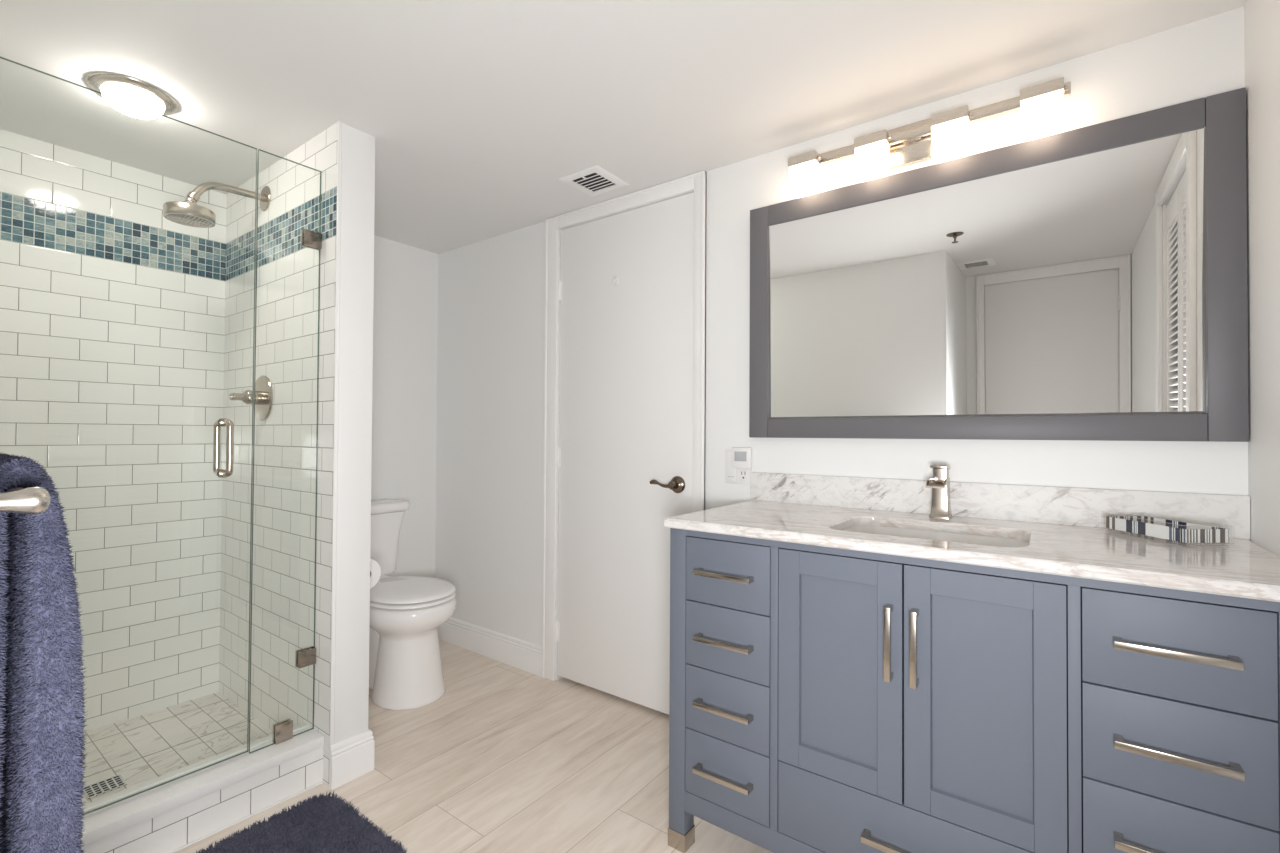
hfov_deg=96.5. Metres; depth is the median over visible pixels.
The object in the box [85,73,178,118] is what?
shower ceiling light
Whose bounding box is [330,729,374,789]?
baseboard
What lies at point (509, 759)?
floor
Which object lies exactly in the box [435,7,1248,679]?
wall
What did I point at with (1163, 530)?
acrylic tray
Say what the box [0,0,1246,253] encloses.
ceiling
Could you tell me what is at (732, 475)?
outlet plate
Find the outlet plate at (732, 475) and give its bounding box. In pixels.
[725,450,751,484]
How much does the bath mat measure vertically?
0.031 m
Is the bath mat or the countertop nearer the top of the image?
the countertop
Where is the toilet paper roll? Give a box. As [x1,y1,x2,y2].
[370,559,380,588]
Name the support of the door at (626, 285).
in the wall at (489, 528)
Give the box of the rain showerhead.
[163,182,270,227]
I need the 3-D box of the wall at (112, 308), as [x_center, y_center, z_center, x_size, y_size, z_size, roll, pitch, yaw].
[-1.811,0.084,2.421,0.210,2.117,2.010,0,-1,36]
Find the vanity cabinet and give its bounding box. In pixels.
[668,528,1279,852]
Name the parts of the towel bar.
rod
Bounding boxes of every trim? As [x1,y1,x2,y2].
[329,121,341,787]
[541,170,706,680]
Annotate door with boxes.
[0,56,256,814]
[555,192,693,714]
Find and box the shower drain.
[82,774,126,798]
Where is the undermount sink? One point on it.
(891, 531)
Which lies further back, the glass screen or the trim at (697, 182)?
the trim at (697, 182)
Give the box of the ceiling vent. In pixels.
[558,165,628,196]
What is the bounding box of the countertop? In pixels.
[664,500,1279,601]
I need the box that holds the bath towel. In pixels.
[0,452,87,852]
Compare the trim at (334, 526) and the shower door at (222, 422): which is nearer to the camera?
the shower door at (222, 422)
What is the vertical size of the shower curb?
0.157 m
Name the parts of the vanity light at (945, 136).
lamp shade, lamp shade, plate, lamp shade, lamp shade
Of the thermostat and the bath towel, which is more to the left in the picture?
the bath towel
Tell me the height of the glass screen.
1.834 m
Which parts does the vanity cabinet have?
leg, handle, handle, handle, handle, drawer, drawer, drawer, drawer, shaker frame, cabinet door, handle, handle, drawer, handle, cabinet door, shaker frame, handle, handle, handle, drawer, drawer, drawer, leg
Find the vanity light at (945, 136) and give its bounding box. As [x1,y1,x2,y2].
[788,77,1070,197]
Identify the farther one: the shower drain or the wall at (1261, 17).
the shower drain
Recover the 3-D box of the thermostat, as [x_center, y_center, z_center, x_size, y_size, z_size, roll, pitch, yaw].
[0.364,0.112,2.042,0.075,0.072,0.018,0,-1,36]
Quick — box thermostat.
[732,448,751,467]
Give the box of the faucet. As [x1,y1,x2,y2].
[925,465,951,518]
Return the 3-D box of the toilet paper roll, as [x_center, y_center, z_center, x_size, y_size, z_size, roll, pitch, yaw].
[-1.042,0.543,2.120,0.100,0.115,0.115,0,-1,36]
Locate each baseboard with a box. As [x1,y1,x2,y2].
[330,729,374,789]
[438,617,541,675]
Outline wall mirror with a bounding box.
[749,87,1248,441]
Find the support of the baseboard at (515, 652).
attached to the wall at (489, 528)
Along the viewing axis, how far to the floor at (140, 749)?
2.00 m
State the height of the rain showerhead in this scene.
0.203 m
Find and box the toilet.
[369,499,456,709]
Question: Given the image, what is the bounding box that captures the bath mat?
[196,791,407,852]
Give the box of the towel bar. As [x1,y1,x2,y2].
[0,486,49,514]
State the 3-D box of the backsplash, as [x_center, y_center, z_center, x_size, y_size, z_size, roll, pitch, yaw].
[0.888,0.209,1.660,1.227,0.098,0.021,0,-1,36]
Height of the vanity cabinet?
0.864 m
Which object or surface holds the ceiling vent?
in the ceiling
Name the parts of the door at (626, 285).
lever handle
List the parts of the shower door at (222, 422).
pull handle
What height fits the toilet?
0.784 m
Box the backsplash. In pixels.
[750,472,1249,539]
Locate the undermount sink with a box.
[842,525,1027,546]
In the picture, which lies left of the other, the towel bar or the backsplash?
the towel bar
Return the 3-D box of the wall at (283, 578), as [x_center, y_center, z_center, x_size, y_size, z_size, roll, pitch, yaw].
[-1.320,0.083,2.148,0.960,2.117,0.122,0,-1,36]
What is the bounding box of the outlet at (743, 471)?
[740,468,747,481]
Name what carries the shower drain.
on the floor at (140, 749)
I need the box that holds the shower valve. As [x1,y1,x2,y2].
[229,376,272,419]
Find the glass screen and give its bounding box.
[249,149,321,753]
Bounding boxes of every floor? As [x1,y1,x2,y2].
[80,692,272,803]
[175,640,772,852]
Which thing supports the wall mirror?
attached to the wall at (489, 528)
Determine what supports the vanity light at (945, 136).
attached to the wall at (489, 528)
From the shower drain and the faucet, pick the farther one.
the shower drain
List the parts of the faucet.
spout, lever handle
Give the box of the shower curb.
[80,722,323,852]
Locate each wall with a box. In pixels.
[0,129,437,731]
[219,122,374,786]
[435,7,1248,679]
[1244,0,1279,556]
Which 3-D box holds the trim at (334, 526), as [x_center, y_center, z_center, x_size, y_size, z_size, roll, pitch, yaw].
[-0.970,0.081,1.819,0.006,2.117,0.011,0,-1,36]
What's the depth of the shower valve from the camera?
2.11 m
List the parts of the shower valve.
lever handle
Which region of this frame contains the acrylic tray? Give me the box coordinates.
[1104,512,1233,547]

